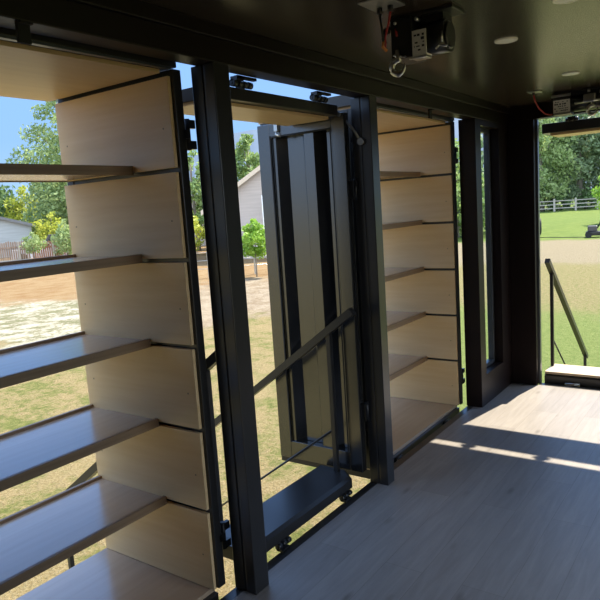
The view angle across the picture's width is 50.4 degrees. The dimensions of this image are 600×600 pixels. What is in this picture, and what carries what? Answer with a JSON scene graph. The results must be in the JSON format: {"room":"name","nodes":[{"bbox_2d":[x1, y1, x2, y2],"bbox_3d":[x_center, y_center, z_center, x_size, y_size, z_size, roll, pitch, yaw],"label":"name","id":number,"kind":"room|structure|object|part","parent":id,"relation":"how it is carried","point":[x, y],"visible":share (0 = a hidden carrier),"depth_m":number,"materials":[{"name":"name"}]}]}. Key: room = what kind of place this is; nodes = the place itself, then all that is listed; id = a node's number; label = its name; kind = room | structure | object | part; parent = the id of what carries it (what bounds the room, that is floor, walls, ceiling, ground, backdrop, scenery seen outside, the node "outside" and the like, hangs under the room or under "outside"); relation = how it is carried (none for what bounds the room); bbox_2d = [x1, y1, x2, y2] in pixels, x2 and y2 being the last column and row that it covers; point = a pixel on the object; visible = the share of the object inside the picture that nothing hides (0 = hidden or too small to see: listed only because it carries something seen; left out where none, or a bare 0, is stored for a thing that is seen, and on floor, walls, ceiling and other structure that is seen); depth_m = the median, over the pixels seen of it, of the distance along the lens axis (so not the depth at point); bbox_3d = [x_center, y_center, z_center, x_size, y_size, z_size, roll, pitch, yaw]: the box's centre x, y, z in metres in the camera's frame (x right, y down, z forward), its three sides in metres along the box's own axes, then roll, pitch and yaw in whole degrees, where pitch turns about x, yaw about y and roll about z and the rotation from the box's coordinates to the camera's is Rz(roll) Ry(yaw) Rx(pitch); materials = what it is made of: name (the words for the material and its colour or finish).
{"room":"mobile shop trailer","nodes":[
{"label":"mobile shop trailer","id":0,"kind":"room"},
{"bbox_2d":[136,0,599,106],"bbox_3d":[0.979,-1.167,2.333,2.580,0.060,6.090,2,10,35],"label":"ceiling","id":1,"kind":"structure","parent":0,"point":[554,40],"depth_m":2.87,"materials":[{"name":"metal"}]},
{"bbox_2d":[357,0,404,51],"bbox_3d":[0.323,-1.026,2.407,0.147,0.154,0.249,2,10,35],"label":"electrical plate","id":2,"kind":"object","parent":1,"relation":"attached to","point":[378,6],"visible":1,"depth_m":2.37,"materials":[{"name":"black plastic"}]},
{"bbox_3d":[0.301,-1.091,2.349,0.120,0.006,0.150,2,10,35],"label":"plate","id":3,"kind":"part","parent":2,"relation":"part of","materials":[{"name":"white plastic"}]},
{"bbox_2d":[383,3,464,77],"bbox_3d":[0.496,-1.016,2.542,0.282,0.235,0.176,2,10,35],"label":"winch","id":4,"kind":"object","parent":1,"relation":"attached to","point":[416,37],"visible":0.94,"depth_m":2.50,"materials":[{"name":"grey metal"}]},
{"bbox_2d":[414,32,423,50],"bbox_3d":[0.463,-1.003,2.477,0.042,0.063,0.001,2,10,35],"label":"print","id":5,"kind":"object","parent":4,"relation":"on","point":[418,36],"depth_m":2.48},
{"bbox_3d":[0.474,-0.953,2.509,0.075,0.012,0.055,2,10,35],"label":"limit lever","id":6,"kind":"part","parent":4,"relation":"part of","materials":[{"name":"metal"}]},
{"bbox_3d":[0.478,-1.006,2.498,0.059,0.096,0.052,2,10,35],"label":"label plate","id":7,"kind":"part","parent":4,"relation":"part of","materials":[{"name":"white metal"}]},
{"bbox_3d":[0.501,-1.128,2.534,0.270,0.012,0.130,2,10,35],"label":"mounting plate","id":8,"kind":"part","parent":4,"relation":"part of","materials":[{"name":"grey metal"}]},
{"bbox_3d":[0.532,-1.051,2.539,0.148,0.144,0.128,2,10,35],"label":"motor","id":9,"kind":"part","parent":4,"relation":"part of","materials":[{"name":"black plastic"}]},
{"bbox_2d":[494,37,517,43],"bbox_3d":[0.979,-1.233,3.027,0.108,0.006,0.108,2,10,35],"label":"recessed light","id":10,"kind":"object","parent":1,"relation":"in","point":[506,40],"visible":1,"depth_m":3.02,"materials":[{"name":"white plastic"}]},
{"bbox_2d":[527,90,552,114],"bbox_3d":[1.760,-1.443,4.685,0.100,0.160,0.261,4,11,42],"label":"electrical plate","id":11,"kind":"object","parent":1,"relation":"attached to","point":[536,91],"visible":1,"depth_m":4.64,"materials":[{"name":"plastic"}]},
{"bbox_3d":[1.704,-1.508,4.619,0.090,0.006,0.100,2,10,35],"label":"plate","id":12,"kind":"part","parent":11,"relation":"part of","materials":[{"name":"white plastic"}]},
{"bbox_2d":[552,0,577,3],"bbox_3d":[1.022,-1.151,2.436,0.108,0.006,0.108,2,10,35],"label":"recessed light","id":13,"kind":"object","parent":1,"relation":"in","point":[553,1],"visible":1,"depth_m":2.46,"materials":[{"name":"white plastic"}]},
{"bbox_2d":[562,71,579,75],"bbox_3d":[1.697,-1.417,3.990,0.108,0.006,0.108,2,10,35],"label":"recessed light","id":14,"kind":"object","parent":1,"relation":"in","point":[573,72],"visible":1,"depth_m":3.98,"materials":[{"name":"white plastic"}]},
{"bbox_2d":[551,86,599,116],"bbox_3d":[2.076,-1.439,4.670,0.420,0.205,0.150,2,10,35],"label":"winch","id":15,"kind":"object","parent":1,"relation":"attached to","point":[565,103],"visible":1,"depth_m":4.66,"materials":[{"name":"grey metal"}]},
{"bbox_2d":[554,100,567,111],"bbox_3d":[1.932,-1.434,4.715,0.094,0.070,0.001,2,10,35],"label":"print","id":16,"kind":"object","parent":15,"relation":"attached to","point":[559,105],"depth_m":4.71},
{"bbox_3d":[1.936,-1.434,4.714,0.118,0.092,0.003,2,10,35],"label":"label plate","id":17,"kind":"part","parent":15,"relation":"part of","materials":[{"name":"white metal"}]},
{"bbox_3d":[1.964,-1.410,4.692,0.186,0.078,0.012,2,10,35],"label":"limit lever","id":18,"kind":"part","parent":15,"relation":"part of","materials":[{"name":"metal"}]},
{"bbox_3d":[2.079,-1.536,4.669,0.420,0.012,0.120,2,10,35],"label":"mounting plate","id":19,"kind":"part","parent":15,"relation":"part of","materials":[{"name":"grey metal"}]},
{"bbox_3d":[2.125,-1.459,4.643,0.270,0.140,0.124,2,10,35],"label":"motor","id":20,"kind":"part","parent":15,"relation":"part of","materials":[{"name":"black plastic"}]},
{"bbox_2d":[233,383,599,599],"bbox_3d":[1.133,1.251,2.694,2.412,0.060,5.910,2,10,35],"label":"floor","id":21,"kind":"structure","parent":0,"point":[503,503],"depth_m":3.30,"materials":[{"name":"laminate"}]},
{"bbox_2d":[458,118,511,407],"bbox_3d":[0.075,0.078,3.219,0.130,2.250,6.090,2,10,35],"label":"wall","id":22,"kind":"structure","parent":0,"point":[483,383],"depth_m":5.09,"materials":[{"name":"black metal"}]},
{"bbox_2d":[14,20,32,44],"bbox_3d":[-0.802,-0.780,1.859,0.030,0.058,0.042,2,10,35],"label":"strap","id":23,"kind":"object","parent":22,"relation":"hanging from","point":[23,34],"visible":1,"depth_m":1.86,"materials":[{"name":"black fabric"}]},
{"bbox_2d":[0,27,175,101],"bbox_3d":[-1.206,-0.840,2.159,0.821,0.080,1.408,2,10,35],"label":"shelf top panel","id":24,"kind":"object","parent":22,"relation":"attached to","point":[49,69],"visible":0.82,"depth_m":2.36,"materials":[{"name":"beige wood"}]},
{"bbox_3d":[-1.217,-0.848,2.166,0.795,0.064,1.408,2,10,35],"label":"steel frame","id":25,"kind":"part","parent":24,"relation":"part of","materials":[{"name":"grey paint"}]},
{"bbox_2d":[15,548,218,599],"bbox_3d":[-1.055,1.416,2.481,0.781,0.082,1.404,2,10,35],"label":"bottom shelf","id":26,"kind":"object","parent":22,"relation":"attached to","point":[108,574],"visible":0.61,"depth_m":2.91,"materials":[{"name":"brown wood"}]},
{"bbox_3d":[-1.069,1.427,2.493,0.745,0.059,1.404,2,10,35],"label":"steel frame","id":27,"kind":"part","parent":26,"relation":"part of","materials":[{"name":"grey paint"}]},
{"bbox_2d":[55,69,231,589],"bbox_3d":[-0.715,0.168,2.912,0.760,2.215,0.120,2,10,35],"label":"panel","id":28,"kind":"object","parent":22,"relation":"attached to","point":[140,123],"visible":0.85,"depth_m":2.79,"materials":[{"name":"beige wood"}]},
{"bbox_2d":[0,163,133,181],"bbox_3d":[-1.290,-0.455,2.293,0.482,0.044,1.348,2,10,35],"label":"display shelf","id":29,"kind":"object","parent":28,"relation":"attached to","point":[9,172],"visible":1,"depth_m":2.51,"materials":[{"name":"brown wood"}]},
{"bbox_2d":[0,254,142,281],"bbox_3d":[-1.265,-0.086,2.346,0.482,0.044,1.348,2,10,35],"label":"display shelf","id":30,"kind":"object","parent":28,"relation":"attached to","point":[54,265],"visible":1,"depth_m":2.56,"materials":[{"name":"brown wood"}]},
{"bbox_2d":[0,331,150,388],"bbox_3d":[-1.241,0.281,2.398,0.482,0.044,1.348,2,10,35],"label":"display shelf","id":31,"kind":"object","parent":28,"relation":"attached to","point":[38,359],"visible":1,"depth_m":2.64,"materials":[{"name":"brown wood"}]},
{"bbox_2d":[0,404,158,491],"bbox_3d":[-1.217,0.641,2.450,0.482,0.044,1.348,2,10,35],"label":"display shelf","id":32,"kind":"object","parent":28,"relation":"attached to","point":[28,452],"visible":1,"depth_m":2.68,"materials":[{"name":"brown wood"}]},
{"bbox_2d":[0,475,166,594],"bbox_3d":[-1.193,1.004,2.501,0.482,0.044,1.348,2,10,35],"label":"display shelf","id":33,"kind":"object","parent":28,"relation":"attached to","point":[34,539],"visible":1,"depth_m":2.71,"materials":[{"name":"brown wood"}]},
{"bbox_2d":[191,62,268,594],"bbox_3d":[-0.288,0.175,2.706,0.122,2.250,0.094,2,10,35],"label":"post","id":34,"kind":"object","parent":22,"relation":"attached to","point":[210,81],"depth_m":2.65,"materials":[{"name":"grey metal"}]},
{"bbox_2d":[0,0,506,124],"bbox_3d":[0.009,-1.102,3.042,0.100,0.140,6.090,2,10,35],"label":"beam","id":35,"kind":"structure","parent":22,"relation":"attached to","point":[60,19],"depth_m":2.42,"materials":[{"name":"black metal"}]},
{"bbox_2d":[182,75,364,144],"bbox_3d":[-0.147,-0.912,3.203,0.450,0.260,1.100,2,10,35],"label":"flap","id":36,"kind":"object","parent":22,"relation":"attached to","point":[249,105],"visible":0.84,"depth_m":3.15,"materials":[{"name":"beige wood"}]},
{"bbox_3d":[-0.222,-0.969,3.190,0.340,0.054,1.010,2,10,35],"label":"steel frame","id":37,"kind":"part","parent":36,"relation":"part of","materials":[{"name":"grey paint"}]},
{"bbox_2d":[223,465,352,559],"bbox_3d":[-0.036,1.142,3.442,0.291,0.100,1.015,2,10,35],"label":"flap","id":38,"kind":"object","parent":22,"relation":"attached to","point":[289,509],"visible":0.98,"depth_m":3.45,"materials":[{"name":"grey metal"}]},
{"bbox_2d":[68,0,508,113],"bbox_3d":[0.055,-1.143,3.001,0.022,0.053,5.889,2,10,35],"label":"trim","id":39,"kind":"structure","parent":22,"relation":"attached to","point":[131,8],"depth_m":2.67,"materials":[{"name":"black paint"}]},
{"bbox_2d":[257,112,369,472],"bbox_3d":[0.079,-0.012,3.825,0.643,2.087,0.093,2,10,33],"label":"door","id":40,"kind":"structure","parent":22,"relation":"in","point":[308,189],"depth_m":3.83,"materials":[{"name":"metal"}]},
{"bbox_2d":[260,109,369,468],"bbox_3d":[0.108,-0.032,4.017,0.712,2.191,0.120,2,10,35],"label":"panel","id":41,"kind":"object","parent":22,"relation":"attached to","point":[348,111],"visible":0.05,"depth_m":3.83,"materials":[{"name":"grey metal"}]},
{"bbox_2d":[220,406,473,599],"bbox_3d":[0.154,1.261,3.450,0.054,0.156,5.990,2,10,35],"label":"trim","id":42,"kind":"structure","parent":22,"relation":"attached to","point":[235,592],"depth_m":3.53,"materials":[{"name":"grey metal"}]},
{"bbox_2d":[258,95,453,132],"bbox_3d":[0.443,-1.276,4.453,0.821,0.080,1.408,2,10,35],"label":"flap","id":43,"kind":"object","parent":22,"relation":"attached to","point":[389,117],"visible":0.24,"depth_m":4.35,"materials":[{"name":"beige wood"}]},
{"bbox_3d":[0.432,-1.285,4.460,0.795,0.064,1.408,2,10,35],"label":"steel frame","id":44,"kind":"part","parent":43,"relation":"part of","materials":[{"name":"grey paint"}]},
{"bbox_2d":[282,397,459,478],"bbox_3d":[0.593,0.980,4.774,0.781,0.082,1.404,2,10,35],"label":"flap","id":45,"kind":"object","parent":22,"relation":"attached to","point":[413,421],"visible":0.41,"depth_m":4.79,"materials":[{"name":"brown wood"}]},
{"bbox_2d":[350,95,393,485],"bbox_3d":[0.425,-0.014,3.699,0.122,2.250,0.085,2,10,35],"label":"post","id":46,"kind":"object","parent":22,"relation":"attached to","point":[364,108],"depth_m":3.65,"materials":[{"name":"grey metal"}]},
{"bbox_2d":[378,122,464,404],"bbox_3d":[0.933,-0.269,5.206,0.760,2.215,0.120,2,10,35],"label":"panel","id":47,"kind":"object","parent":22,"relation":"attached to","point":[431,151],"visible":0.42,"depth_m":5.09,"materials":[{"name":"beige wood"}]},
{"bbox_2d":[380,171,420,178],"bbox_3d":[0.358,-0.891,4.587,0.482,0.044,1.348,2,10,35],"label":"display shelf","id":48,"kind":"object","parent":47,"relation":"attached to","point":[383,174],"visible":0.23,"depth_m":4.71,"materials":[{"name":"brown wood"}]},
{"bbox_2d":[382,220,421,229],"bbox_3d":[0.383,-0.523,4.639,0.482,0.044,1.348,2,10,35],"label":"display shelf","id":49,"kind":"object","parent":47,"relation":"attached to","point":[388,225],"visible":0.19,"depth_m":4.77,"materials":[{"name":"brown wood"}]},
{"bbox_2d":[384,267,423,281],"bbox_3d":[0.407,-0.155,4.692,0.482,0.044,1.348,2,10,35],"label":"display shelf","id":50,"kind":"object","parent":47,"relation":"attached to","point":[390,273],"visible":0.27,"depth_m":4.89,"materials":[{"name":"brown wood"}]},
{"bbox_2d":[386,311,425,331],"bbox_3d":[0.431,0.204,4.743,0.482,0.044,1.348,2,10,35],"label":"display shelf","id":51,"kind":"object","parent":47,"relation":"attached to","point":[395,319],"visible":0.24,"depth_m":4.98,"materials":[{"name":"brown wood"}]},
{"bbox_2d":[388,354,427,380],"bbox_3d":[0.456,0.568,4.795,0.482,0.044,1.348,2,10,35],"label":"display shelf","id":52,"kind":"object","parent":47,"relation":"attached to","point":[399,364],"visible":0.26,"depth_m":5.04,"materials":[{"name":"brown wood"}]},
{"bbox_2d":[428,109,434,118],"bbox_3d":[0.860,-1.220,4.172,0.030,0.058,0.042,2,10,35],"label":"strap","id":53,"kind":"object","parent":22,"relation":"hanging from","point":[429,110],"visible":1,"depth_m":4.16,"materials":[{"name":"black rubber"}]},
{"bbox_2d":[480,128,494,366],"bbox_3d":[1.486,-0.404,5.229,0.050,1.960,0.420,2,10,35],"label":"window","id":54,"kind":"structure","parent":22,"relation":"in","point":[485,133],"depth_m":5.33,"materials":[{"name":"clear glass"}]},
{"bbox_3d":[1.487,-0.404,5.228,0.004,1.904,0.360,2,10,35],"label":"glass pane","id":55,"kind":"part","parent":54,"relation":"part of","materials":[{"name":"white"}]},
{"bbox_2d":[507,101,599,384],"bbox_3d":[2.804,-0.414,4.897,2.340,2.390,0.100,2,10,35],"label":"door frame","id":56,"kind":"structure","parent":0,"point":[521,125],"depth_m":5.45,"materials":[{"name":"black paint"}]},
{"bbox_2d":[535,119,541,383],"bbox_3d":[2.054,-0.385,5.478,0.016,2.268,0.038,2,10,35],"label":"trim","id":57,"kind":"structure","parent":56,"relation":"attached to","point":[537,120],"depth_m":5.46,"materials":[{"name":"metal"}]},
{"bbox_2d":[538,383,599,390],"bbox_3d":[2.799,0.793,5.143,1.685,0.058,0.079,2,10,35],"label":"trim","id":58,"kind":"structure","parent":56,"relation":"attached to","point":[545,384],"depth_m":5.48,"materials":[{"name":"grey metal"}]},
{"bbox_2d":[542,116,599,136],"bbox_3d":[2.768,-1.440,4.998,1.615,0.130,0.345,2,10,35],"label":"flap","id":59,"kind":"object","parent":56,"relation":"attached to","point":[572,126],"visible":1,"depth_m":5.24,"materials":[{"name":"grey metal"}]},
{"bbox_2d":[545,364,599,388],"bbox_3d":[2.903,0.698,5.293,1.615,0.130,0.320,2,10,35],"label":"flap","id":60,"kind":"object","parent":56,"relation":"attached to","point":[560,374],"visible":0.8,"depth_m":5.56,"materials":[{"name":"beige wood"}]},
{"bbox_3d":[2.912,0.706,5.306,1.615,0.108,0.280,2,10,35],"label":"steel frame","id":61,"kind":"part","parent":60,"relation":"part of","materials":[{"name":"grey paint"}]},
{"label":"outside","id":62,"kind":"structure","parent":0,"visible":0},
{"bbox_2d":[0,198,599,599],"bbox_3d":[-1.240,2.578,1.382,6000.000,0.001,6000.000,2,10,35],"label":"ground","id":63,"kind":"structure","parent":62,"point":[35,309],"depth_m":12.27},
{"bbox_2d":[0,241,31,261],"bbox_3d":[-21.800,-3.260,45.667,4.689,1.782,0.220,-7,9,-22],"label":"picket fence","id":64,"kind":"object","parent":63,"relation":"on","point":[2,246],"visible":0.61,"depth_m":46.12,"materials":[{"name":"wood"}]},
{"bbox_3d":[-21.849,-3.663,45.665,4.689,0.110,0.059,-7,9,-22],"label":"rail","id":65,"kind":"part","parent":64,"relation":"part of","materials":[{"name":"wood"}]},
{"bbox_3d":[-20.350,-3.387,46.219,0.140,1.688,0.139,-7,9,-22],"label":"post","id":66,"kind":"part","parent":64,"relation":"part of","materials":[{"name":"wood"}]},
{"bbox_2d":[0,184,31,220],"bbox_3d":[-35.762,-9.840,73.543,10.117,8.951,9.251,2,10,35],"label":"broadleaf tree","id":67,"kind":"object","parent":63,"relation":"on","point":[4,195],"visible":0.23,"depth_m":72.47,"materials":[{"name":"green plant"}]},
{"bbox_2d":[0,217,34,257],"bbox_3d":[-29.258,-6.165,61.785,6.660,3.970,6.160,-7,9,-23],"label":"gabled house","id":68,"kind":"structure","parent":63,"relation":"on","point":[11,230],"depth_m":59.77,"materials":[{"name":"grey"}]},
{"bbox_2d":[0,185,43,240],"bbox_3d":[-30.662,-9.184,71.375,5.151,7.423,5.148,2,10,35],"label":"shrub","id":69,"kind":"object","parent":63,"relation":"on","point":[20,190],"visible":0.38,"depth_m":70.64,"materials":[{"name":"green plant"}]},
{"bbox_2d":[19,231,48,257],"bbox_3d":[-18.872,-3.696,45.072,1.827,2.430,1.855,2,10,35],"label":"leafy shrub","id":70,"kind":"object","parent":63,"relation":"on","point":[33,240],"visible":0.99,"depth_m":44.79,"materials":[{"name":"green plant"}]},
{"bbox_2d":[11,241,57,259],"bbox_3d":[-20.989,-3.976,51.503,4.400,1.450,1.810,-7,9,-24],"label":"picket fence","id":71,"kind":"object","parent":63,"relation":"on","point":[31,255],"visible":0.08,"depth_m":50.48,"materials":[{"name":"white paint"}]},
{"bbox_2d":[4,100,68,239],"bbox_3d":[-24.051,-13.919,65.640,10.053,17.523,11.806,-2,8,10],"label":"birch tree","id":72,"kind":"object","parent":63,"relation":"on","point":[55,200],"visible":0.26,"depth_m":63.55,"materials":[{"name":"green plant"}]},
{"bbox_2d":[28,182,68,236],"bbox_3d":[-28.774,-11.688,77.534,10.792,10.411,10.390,2,10,35],"label":"broadleaf tree","id":73,"kind":"object","parent":63,"relation":"on","point":[30,182],"visible":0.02,"depth_m":75.77,"materials":[{"name":"green plant"}]},
{"bbox_2d":[32,211,65,239],"bbox_3d":[-23.089,-6.375,60.138,3.723,4.041,4.206,2,10,35],"label":"shrub","id":74,"kind":"object","parent":63,"relation":"on","point":[46,225],"visible":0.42,"depth_m":59.32,"materials":[{"name":"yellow plant"}]},
{"bbox_2d":[32,240,68,258],"bbox_3d":[-15.740,-3.944,48.090,8.287,1.656,0.221,-7,9,-22],"label":"picket fence","id":75,"kind":"object","parent":63,"relation":"on","point":[52,246],"visible":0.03,"depth_m":47.00,"materials":[{"name":"wood"}]},
{"bbox_2d":[45,234,69,256],"bbox_3d":[-20.211,-4.723,54.604,4.600,1.950,1.810,-7,9,-22],"label":"parked car","id":76,"kind":"object","parent":63,"relation":"on","point":[48,238],"visible":0.05,"depth_m":53.29,"materials":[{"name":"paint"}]},
{"bbox_2d":[50,219,71,255],"bbox_3d":[-16.772,-4.293,45.766,2.560,3.134,2.193,2,10,35],"label":"leafy shrub","id":77,"kind":"object","parent":63,"relation":"on","point":[64,234],"visible":0.68,"depth_m":45.26,"materials":[{"name":"green plant"}]},
{"bbox_2d":[66,351,222,568],"bbox_3d":[-0.854,1.185,3.443,1.585,2.122,0.042,2,10,35],"label":"stair handrail","id":78,"kind":"object","parent":63,"relation":"on","point":[92,471],"visible":0.12,"depth_m":3.04,"materials":[{"name":"grey metal"}]},
{"bbox_3d":[-1.403,1.718,3.939,0.028,1.002,0.028,2,10,35],"label":"post","id":79,"kind":"part","parent":78,"relation":"part of","materials":[{"name":"grey metal"}]},
{"bbox_3d":[-0.885,0.710,3.376,1.585,1.160,0.042,2,10,35],"label":"rail","id":80,"kind":"part","parent":78,"relation":"part of","materials":[{"name":"grey metal"}]},
{"bbox_3d":[-0.412,0.747,3.042,0.028,0.840,0.028,2,10,35],"label":"post","id":81,"kind":"part","parent":78,"relation":"part of","materials":[{"name":"grey metal"}]},
{"bbox_2d":[187,150,203,250],"bbox_3d":[-8.401,-7.614,48.670,4.677,7.790,4.586,-5,8,-11],"label":"broadleaf tree","id":82,"kind":"object","parent":63,"relation":"on","point":[195,184],"visible":0.28,"depth_m":47.99,"materials":[{"name":"green plant"}]},
{"bbox_2d":[191,195,205,245],"bbox_3d":[-9.663,-7.635,60.636,7.900,4.620,8.160,-5,8,-6],"label":"gabled house","id":83,"kind":"structure","parent":63,"relation":"on","point":[204,242],"depth_m":57.27,"materials":[{"name":"grey"}]},
{"bbox_2d":[193,215,204,250],"bbox_3d":[-7.449,-4.578,43.302,2.355,3.168,2.244,2,10,35],"label":"shrub","id":84,"kind":"object","parent":63,"relation":"on","point":[199,228],"visible":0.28,"depth_m":43.13,"materials":[{"name":"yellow plant"}]},
{"bbox_2d":[197,251,262,277],"bbox_3d":[-2.965,-1.611,27.520,6.060,1.150,0.060,-5,8,-9],"label":"wire fence","id":85,"kind":"object","parent":63,"relation":"on","point":[206,251],"visible":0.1,"depth_m":27.64,"materials":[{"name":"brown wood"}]},
{"bbox_2d":[201,165,265,258],"bbox_3d":[-0.633,-6.485,41.758,10.640,6.470,10.660,-4,8,-2],"label":"gabled house","id":86,"kind":"structure","parent":63,"relation":"on","point":[249,187],"depth_m":36.72,"materials":[{"name":"grey"}]},
{"bbox_2d":[261,195,266,257],"bbox_3d":[-2.041,-4.191,36.507,0.105,3.600,0.110,2,10,35],"label":"downpipe","id":87,"kind":"object","parent":86,"relation":"attached to","point":[261,195],"visible":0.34,"depth_m":36.35,"materials":[{"name":"white metal"}]},
{"bbox_2d":[235,134,259,181],"bbox_3d":[-4.445,-9.138,52.818,6.402,9.117,6.212,1,9,31],"label":"poplar tree","id":88,"kind":"object","parent":63,"relation":"on","point":[252,159],"visible":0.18,"depth_m":51.66,"materials":[{"name":"green plant"}]},
{"bbox_2d":[242,218,265,276],"bbox_3d":[-1.949,-2.171,26.413,1.588,2.437,2.004,-9,10,-34],"label":"young sapling","id":89,"kind":"object","parent":63,"relation":"on","point":[250,237],"visible":0.8,"depth_m":26.07,"materials":[{"name":"green plant"}]},
{"bbox_2d":[215,307,355,505],"bbox_3d":[-0.274,1.056,4.173,1.585,2.094,0.042,2,10,35],"label":"stair handrail","id":90,"kind":"object","parent":63,"relation":"on","point":[327,332],"visible":0.52,"depth_m":3.77,"materials":[{"name":"grey metal"}]},
{"bbox_3d":[-0.315,1.227,4.235,1.360,0.987,0.014,2,10,35],"label":"rod","id":91,"kind":"part","parent":90,"relation":"part of","materials":[{"name":"grey metal"}]},
{"bbox_3d":[-0.305,0.595,4.108,1.585,1.160,0.042,2,10,35],"label":"rail","id":92,"kind":"part","parent":90,"relation":"part of","materials":[{"name":"grey metal"}]},
{"bbox_3d":[0.193,0.608,3.752,0.028,0.835,0.028,2,10,35],"label":"post","id":93,"kind":"part","parent":90,"relation":"part of","materials":[{"name":"grey metal"}]},
{"bbox_2d":[455,138,461,237],"bbox_3d":[10.813,-7.564,43.583,6.085,6.922,6.442,-9,10,-33],"label":"broadleaf tree","id":94,"kind":"object","parent":63,"relation":"on","point":[456,142],"visible":0.11,"depth_m":42.92,"materials":[{"name":"green plant"}]},
{"bbox_2d":[547,192,570,210],"bbox_3d":[37.295,-14.380,91.851,3.443,3.444,3.107,2,10,35],"label":"shrub","id":95,"kind":"object","parent":63,"relation":"on","point":[559,197],"visible":0.71,"depth_m":91.79,"materials":[{"name":"green plant"}]},
{"bbox_2d":[540,237,577,237],"bbox_3d":[15.393,-3.686,37.456,0.136,0.036,3.398,-10,10,-38],"label":"garden hose","id":96,"kind":"object","parent":63,"relation":"on","point":[540,237],"visible":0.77,"depth_m":37.59,"materials":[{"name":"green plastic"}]},
{"bbox_2d":[539,117,581,211],"bbox_3d":[34.274,-21.962,92.788,12.465,18.504,11.826,2,10,35],"label":"willow tree","id":97,"kind":"object","parent":63,"relation":"on","point":[555,157],"visible":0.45,"depth_m":90.56,"materials":[{"name":"green plant"}]},
{"bbox_2d":[544,259,588,365],"bbox_3d":[2.676,0.554,6.331,0.042,2.092,1.586,2,10,35],"label":"stair handrail","id":98,"kind":"object","parent":63,"relation":"on","point":[554,281],"visible":0.69,"depth_m":5.85,"materials":[{"name":"grey metal"}]},
{"bbox_3d":[2.276,0.180,5.750,0.028,0.846,0.028,2,10,35],"label":"post","id":99,"kind":"part","parent":98,"relation":"part of","materials":[{"name":"grey metal"}]},
{"bbox_3d":[2.714,0.761,6.394,0.013,1.071,1.368,2,10,35],"label":"rod","id":100,"kind":"part","parent":98,"relation":"part of","materials":[{"name":"grey metal"}]},
{"bbox_3d":[3.131,1.040,6.994,0.028,0.885,0.028,2,10,35],"label":"post","id":101,"kind":"part","parent":98,"relation":"part of","materials":[{"name":"grey metal"}]},
{"bbox_2d":[540,198,599,211],"bbox_3d":[40.548,-13.245,86.750,22.260,1.750,0.262,0,9,24],"label":"fence","id":102,"kind":"object","parent":63,"relation":"on","point":[575,199],"visible":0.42,"depth_m":88.07,"materials":[{"name":"white wood"}]},
{"bbox_3d":[40.510,-13.813,86.669,22.000,0.120,0.100,0,9,24],"label":"rail","id":103,"kind":"part","parent":102,"relation":"part of","materials":[{"name":"white wood"}]},
{"bbox_3d":[40.576,-12.825,86.810,22.000,0.120,0.100,0,9,24],"label":"rail","id":104,"kind":"part","parent":102,"relation":"part of","materials":[{"name":"white wood"}]},
{"bbox_3d":[40.543,-13.319,86.740,22.000,0.120,0.100,0,9,24],"label":"rail","id":105,"kind":"part","parent":102,"relation":"part of","materials":[{"name":"white wood"}]},
{"bbox_2d":[542,115,599,206],"bbox_3d":[45.039,-25.202,105.916,13.292,19.452,13.135,2,10,35],"label":"willow tree","id":106,"kind":"object","parent":63,"relation":"on","point":[584,183],"visible":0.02,"depth_m":106.00,"materials":[{"name":"green plant"}]},
{"bbox_2d":[547,112,599,208],"bbox_3d":[40.969,-23.832,94.870,12.481,20.609,11.895,2,10,35],"label":"willow tree","id":107,"kind":"object","parent":63,"relation":"on","point":[583,148],"visible":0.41,"depth_m":93.35,"materials":[{"name":"green plant"}]},
{"bbox_2d":[575,187,596,208],"bbox_3d":[40.692,-14.419,90.425,3.470,3.460,3.110,2,10,35],"label":"shrub","id":108,"kind":"object","parent":63,"relation":"on","point":[587,194],"visible":0.77,"depth_m":90.14,"materials":[{"name":"green plant"}]},
{"bbox_2d":[585,222,599,237],"bbox_3d":[16.924,-4.053,35.895,1.560,0.997,1.020,0,9,26],"label":"tractor","id":109,"kind":"object","parent":63,"relation":"on","point":[592,229],"visible":1,"depth_m":35.77,"materials":[{"name":"black metal"}]},
{"bbox_2d":[591,175,599,208],"bbox_3d":[24.512,-8.417,49.047,3.879,4.965,3.551,-7,9,-24],"label":"round bush","id":110,"kind":"object","parent":63,"relation":"on","point":[597,194],"visible":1,"depth_m":49.24,"materials":[{"name":"green plant"}]},
{"bbox_2d":[591,133,599,185],"bbox_3d":[49.000,-24.113,92.732,13.029,20.443,12.753,2,10,35],"label":"willow tree","id":111,"kind":"object","parent":63,"relation":"on","point":[597,134],"visible":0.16,"depth_m":94.51,"materials":[{"name":"green plant"}]}
]}

